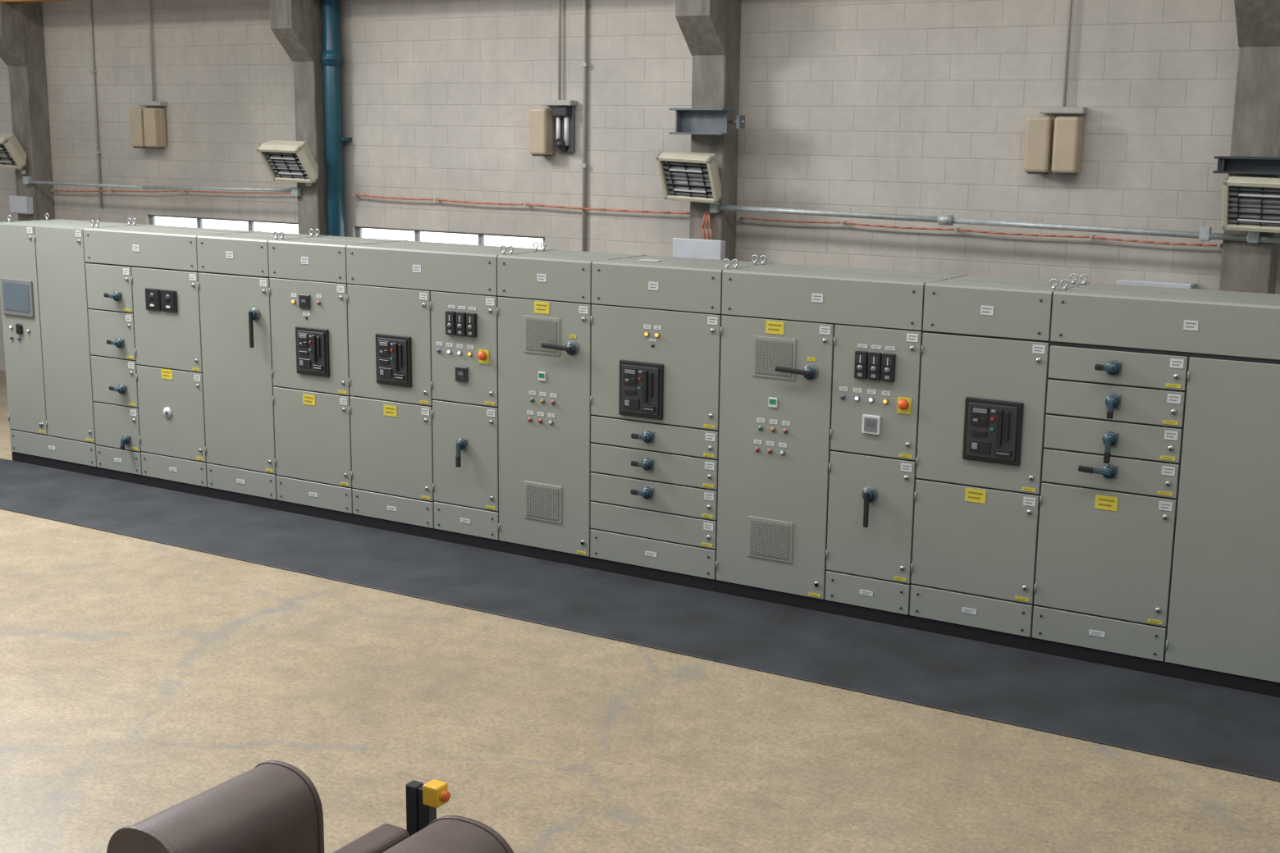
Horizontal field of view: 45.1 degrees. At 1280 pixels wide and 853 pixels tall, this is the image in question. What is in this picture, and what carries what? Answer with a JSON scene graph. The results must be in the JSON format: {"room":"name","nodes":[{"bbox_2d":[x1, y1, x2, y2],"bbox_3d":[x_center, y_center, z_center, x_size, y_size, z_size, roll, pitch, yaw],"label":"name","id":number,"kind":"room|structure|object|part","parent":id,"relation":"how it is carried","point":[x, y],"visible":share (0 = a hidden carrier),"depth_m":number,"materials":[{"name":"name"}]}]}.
{"room":"electrical room","nodes":[
{"label":"electrical room","id":0,"kind":"room"},
{"bbox_2d":[0,0,1279,371],"bbox_3d":[-0.672,-3.190,15.810,30.000,7.000,0.200,7,13,31],"label":"wall","id":1,"kind":"structure","parent":0,"point":[916,107],"depth_m":14.91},
{"bbox_2d":[88,0,102,208],"bbox_3d":[-6.824,-4.982,19.153,0.060,4.500,0.059,7,13,31],"label":"conduit","id":2,"kind":"object","parent":1,"relation":"attached to","point":[92,70],"visible":1,"depth_m":19.32,"materials":[{"name":"grey metal"}]},
{"bbox_2d":[129,0,166,148],"bbox_3d":[-5.974,-5.136,18.511,0.468,3.532,0.199,7,13,31],"label":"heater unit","id":3,"kind":"object","parent":1,"relation":"attached to","point":[148,125],"visible":1,"depth_m":18.70,"materials":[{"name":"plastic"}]},
{"bbox_2d":[51,188,291,193],"bbox_3d":[-5.702,-2.875,18.835,4.424,0.138,0.081,7,13,31],"label":"power cable","id":4,"kind":"object","parent":1,"relation":"attached to","point":[57,189],"visible":0.99,"depth_m":18.78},
{"bbox_2d":[149,214,298,231],"bbox_3d":[-5.003,-1.999,18.721,2.600,1.050,0.080,7,13,31],"label":"frame","id":5,"kind":"object","parent":1,"relation":"attached to","point":[152,217],"visible":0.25,"depth_m":18.72,"materials":[{"name":"white metal"}]},
{"bbox_2d":[155,216,298,233],"bbox_3d":[-5.003,-1.999,18.721,2.580,1.030,0.010,7,13,31],"label":"pane","id":6,"kind":"object","parent":1,"relation":"attached to","point":[159,221],"visible":0.21,"depth_m":18.62,"materials":[{"name":"white glass"}]},
{"bbox_2d":[320,0,351,237],"bbox_3d":[-3.400,-3.389,17.193,0.248,6.800,0.267,7,13,31],"label":"downpipe","id":7,"kind":"object","parent":1,"relation":"attached to","point":[331,57],"visible":0.62,"depth_m":17.10,"materials":[{"name":"metal"}]},
{"bbox_2d":[356,226,544,247],"bbox_3d":[-2.083,-1.624,16.971,2.650,1.050,0.080,7,13,31],"label":"frame","id":8,"kind":"object","parent":1,"relation":"attached to","point":[358,229],"visible":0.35,"depth_m":16.93,"materials":[{"name":"white metal"}]},
{"bbox_2d":[361,228,543,248],"bbox_3d":[-2.083,-1.624,16.971,2.630,1.030,0.010,7,13,31],"label":"pane","id":9,"kind":"object","parent":1,"relation":"attached to","point":[491,240],"visible":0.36,"depth_m":16.87,"materials":[{"name":"white glass"}]},
{"bbox_2d":[352,193,690,214],"bbox_3d":[-1.323,-2.346,16.205,4.394,0.071,0.081,7,13,31],"label":"power cable","id":10,"kind":"object","parent":1,"relation":"attached to","point":[354,194],"visible":1,"depth_m":16.08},
{"bbox_2d":[529,0,576,155],"bbox_3d":[-0.876,-4.492,15.453,0.468,3.512,0.199,7,13,31],"label":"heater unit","id":11,"kind":"object","parent":1,"relation":"attached to","point":[541,121],"visible":1,"depth_m":15.69,"materials":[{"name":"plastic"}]},
{"bbox_2d":[580,0,589,251],"bbox_3d":[-0.551,-4.030,15.421,0.060,4.800,0.059,7,13,31],"label":"conduit","id":12,"kind":"object","parent":1,"relation":"attached to","point":[584,64],"visible":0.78,"depth_m":15.59,"materials":[{"name":"metal"}]},
{"bbox_2d":[736,215,1222,246],"bbox_3d":[2.850,-1.748,13.716,4.444,0.078,0.081,7,13,31],"label":"power cable","id":13,"kind":"object","parent":1,"relation":"attached to","point":[957,229],"visible":1,"depth_m":13.55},
{"bbox_2d":[1024,0,1087,174],"bbox_3d":[3.541,-3.901,12.811,0.468,3.562,0.199,7,13,31],"label":"junction box","id":14,"kind":"object","parent":1,"relation":"attached to","point":[1053,144],"visible":1,"depth_m":13.02,"materials":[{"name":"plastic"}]},
{"bbox_2d":[1116,278,1197,288],"bbox_3d":[4.295,-0.996,12.844,0.600,0.440,0.268,7,13,31],"label":"junction box","id":15,"kind":"object","parent":1,"relation":"attached to","point":[1126,281],"visible":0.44,"depth_m":12.72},
{"bbox_2d":[0,370,1279,852],"bbox_3d":[-4.970,1.625,9.668,30.000,0.200,16.500,7,13,31],"label":"floor","id":16,"kind":"structure","parent":0,"point":[139,678],"depth_m":8.73,"materials":[{"name":"concrete"}]},
{"bbox_2d":[0,1,54,221],"bbox_3d":[-7.932,-3.783,19.733,0.364,6.500,0.618,7,13,31],"label":"concrete column","id":17,"kind":"structure","parent":16,"relation":"on","point":[21,31],"depth_m":19.67,"materials":[{"name":"grey concrete"}]},
{"bbox_2d":[0,133,27,173],"bbox_3d":[-8.150,-3.482,19.643,0.604,0.517,0.442,5,12,22],"label":"floodlight","id":18,"kind":"object","parent":17,"relation":"attached to","point":[12,155],"visible":1,"depth_m":19.55,"materials":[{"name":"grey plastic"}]},
{"bbox_2d":[9,195,33,214],"bbox_3d":[-7.968,-2.858,19.871,0.340,0.230,0.119,7,13,31],"label":"junction box","id":19,"kind":"object","parent":17,"relation":"attached to","point":[18,204],"visible":1,"depth_m":19.81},
{"bbox_2d":[0,0,74,3],"bbox_3d":[-0.526,-4.518,14.790,27.000,0.350,0.220,7,13,31],"label":"beam","id":20,"kind":"structure","parent":17,"relation":"on","point":[1,1],"depth_m":18.98,"materials":[{"name":"orange metal"}]},
{"bbox_2d":[22,176,301,196],"bbox_3d":[-5.867,-2.904,18.582,4.770,0.100,0.069,7,13,31],"label":"conduit","id":21,"kind":"object","parent":17,"relation":"attached to","point":[295,191],"visible":1,"depth_m":18.43,"materials":[{"name":"grey metal"}]},
{"bbox_2d":[0,213,143,476],"bbox_3d":[-5.602,-0.851,15.354,1.288,2.471,0.814,7,13,31],"label":"tall cabinet","id":22,"kind":"object","parent":16,"relation":"on","point":[43,285],"visible":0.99,"depth_m":15.03,"materials":[{"name":"metal"}]},
{"bbox_2d":[82,218,251,497],"bbox_3d":[-4.421,-0.694,14.618,1.508,2.471,0.864,7,13,31],"label":"tall cabinet","id":23,"kind":"object","parent":16,"relation":"on","point":[143,291],"visible":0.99,"depth_m":14.31,"materials":[{"name":"metal"}]},
{"bbox_2d":[106,760,324,852],"bbox_3d":[-1.534,1.826,5.660,0.382,1.016,0.690,7,13,31],"label":"guard","id":24,"kind":"object","parent":16,"relation":"on","point":[273,806],"visible":1,"depth_m":5.54,"materials":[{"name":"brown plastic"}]},
{"bbox_2d":[196,228,324,510],"bbox_3d":[-3.406,-0.564,14.012,0.868,2.471,0.860,7,13,31],"label":"tall cabinet","id":25,"kind":"object","parent":16,"relation":"on","point":[234,282],"visible":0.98,"depth_m":13.71,"materials":[{"name":"metal"}]},
{"bbox_2d":[269,0,328,235],"bbox_3d":[-3.750,-3.247,17.227,0.314,6.500,0.618,7,13,31],"label":"concrete column","id":26,"kind":"structure","parent":16,"relation":"on","point":[297,25],"depth_m":17.12,"materials":[{"name":"grey concrete"}]},
{"bbox_2d":[256,140,318,186],"bbox_3d":[-3.878,-2.919,17.102,0.587,0.501,0.455,6,12,27],"label":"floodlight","id":27,"kind":"object","parent":26,"relation":"attached to","point":[285,161],"visible":1,"depth_m":17.02,"materials":[{"name":"beige metal"}]},
{"bbox_2d":[268,228,398,524],"bbox_3d":[-2.650,-0.469,13.571,0.888,2.471,0.838,7,13,31],"label":"tall cabinet","id":28,"kind":"object","parent":16,"relation":"on","point":[310,372],"visible":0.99,"depth_m":13.26,"materials":[{"name":"metal"}]},
{"bbox_2d":[332,815,514,852],"bbox_3d":[-0.873,1.938,5.269,0.551,0.961,0.870,7,13,31],"label":"guard","id":29,"kind":"object","parent":16,"relation":"on","point":[447,834],"visible":1,"depth_m":5.42,"materials":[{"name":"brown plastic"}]},
{"bbox_2d":[405,779,450,836],"bbox_3d":[-0.817,1.810,5.854,0.220,0.990,0.150,7,13,31],"label":"button","id":30,"kind":"object","parent":16,"relation":"on","point":[422,802],"visible":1,"depth_m":5.75,"materials":[{"name":"black metal"}]},
{"bbox_3d":[-0.844,1.816,5.873,0.156,0.970,0.150,7,13,31],"label":"profile post","id":31,"kind":"part","parent":30,"relation":"part of","materials":[{"name":"black plastic"}]},
{"bbox_2d":[346,240,547,551],"bbox_3d":[-1.612,-0.333,12.934,1.558,2.471,0.864,7,13,31],"label":"tall cabinet","id":32,"kind":"object","parent":16,"relation":"on","point":[422,317],"visible":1,"depth_m":12.62,"materials":[{"name":"metal"}]},
{"bbox_2d":[497,242,638,568],"bbox_3d":[-0.571,-0.200,12.313,0.878,2.471,0.860,7,13,31],"label":"tall cabinet","id":33,"kind":"object","parent":16,"relation":"on","point":[544,309],"visible":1,"depth_m":12.01,"materials":[{"name":"metal"}]},
{"bbox_2d":[0,458,1279,781],"bbox_3d":[-2.138,1.035,12.311,19.000,0.012,1.312,7,13,31],"label":"rubber mat","id":34,"kind":"object","parent":16,"relation":"on","point":[1216,727],"visible":1,"depth_m":10.67,"materials":[{"name":"grey rubber"}]},
{"bbox_2d":[589,254,767,592],"bbox_3d":[0.279,-0.091,11.801,1.113,2.471,0.864,7,13,31],"label":"tall cabinet","id":35,"kind":"object","parent":16,"relation":"on","point":[656,337],"visible":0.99,"depth_m":11.49,"materials":[{"name":"metal"}]},
{"bbox_2d":[638,259,662,261],"bbox_3d":[0.078,-1.262,11.700,0.160,0.005,0.090,7,13,31],"label":"card","id":36,"kind":"object","parent":35,"relation":"on","point":[651,260],"visible":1,"depth_m":11.68,"materials":[{"name":"white paper"}]},
{"bbox_2d":[675,0,740,260],"bbox_3d":[0.628,-2.685,14.603,0.364,6.500,0.618,7,13,31],"label":"concrete column","id":37,"kind":"structure","parent":16,"relation":"on","point":[710,29],"depth_m":14.52,"materials":[{"name":"grey concrete"}]},
{"bbox_2d":[655,150,721,203],"bbox_3d":[0.486,-2.349,14.521,0.585,0.476,0.410,7,13,29],"label":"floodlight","id":38,"kind":"object","parent":37,"relation":"attached to","point":[688,176],"visible":1,"depth_m":14.45,"materials":[{"name":"beige metal"}]},
{"bbox_2d":[672,212,725,260],"bbox_3d":[0.570,-1.724,14.761,0.530,0.652,0.119,7,13,31],"label":"junction box","id":39,"kind":"object","parent":37,"relation":"attached to","point":[708,249],"visible":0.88,"depth_m":14.69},
{"bbox_2d":[668,108,745,134],"bbox_3d":[0.636,-2.856,14.433,0.710,0.240,0.235,7,13,31],"label":"beam","id":40,"kind":"structure","parent":37,"relation":"attached to","point":[688,121],"depth_m":14.43,"materials":[{"name":"metal"}]},
{"bbox_2d":[709,202,1279,243],"bbox_3d":[3.209,-1.731,13.145,5.940,0.156,0.090,7,13,31],"label":"conduit","id":41,"kind":"object","parent":37,"relation":"attached to","point":[1204,234],"visible":0.93,"depth_m":13.15,"materials":[{"name":"grey metal"}]},
{"bbox_2d":[715,255,961,628],"bbox_3d":[1.405,0.053,11.129,1.523,2.471,0.860,7,13,31],"label":"tall cabinet","id":42,"kind":"object","parent":16,"relation":"on","point":[820,366],"visible":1,"depth_m":10.81,"materials":[{"name":"metal"}]},
{"bbox_2d":[909,273,1082,651],"bbox_3d":[2.428,0.182,10.528,0.858,2.471,0.838,7,13,31],"label":"tall cabinet","id":43,"kind":"object","parent":16,"relation":"on","point":[985,347],"visible":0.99,"depth_m":10.21,"materials":[{"name":"metal"}]},
{"bbox_2d":[1030,274,1279,697],"bbox_3d":[3.521,0.325,9.858,1.718,2.471,0.864,7,13,31],"label":"tall cabinet","id":44,"kind":"object","parent":16,"relation":"on","point":[1158,547],"visible":1,"depth_m":9.62,"materials":[{"name":"metal"}]},
{"bbox_2d":[1218,0,1279,293],"bbox_3d":[4.823,-2.147,12.089,0.384,6.500,0.618,7,13,31],"label":"concrete column","id":45,"kind":"structure","parent":16,"relation":"on","point":[1245,267],"depth_m":12.05,"materials":[{"name":"grey concrete"}]},
{"bbox_2d":[1212,155,1279,174],"bbox_3d":[4.862,-2.024,11.956,0.750,0.130,0.235,7,13,31],"label":"beam","id":46,"kind":"structure","parent":45,"relation":"attached to","point":[1226,164],"depth_m":11.99,"materials":[{"name":"metal"}]},
{"bbox_2d":[1221,175,1279,233],"bbox_3d":[4.831,-1.719,11.946,0.577,0.429,0.392,7,13,29],"label":"floodlight","id":47,"kind":"object","parent":45,"relation":"attached to","point":[1250,203],"visible":1,"depth_m":11.90,"materials":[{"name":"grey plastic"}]}
]}

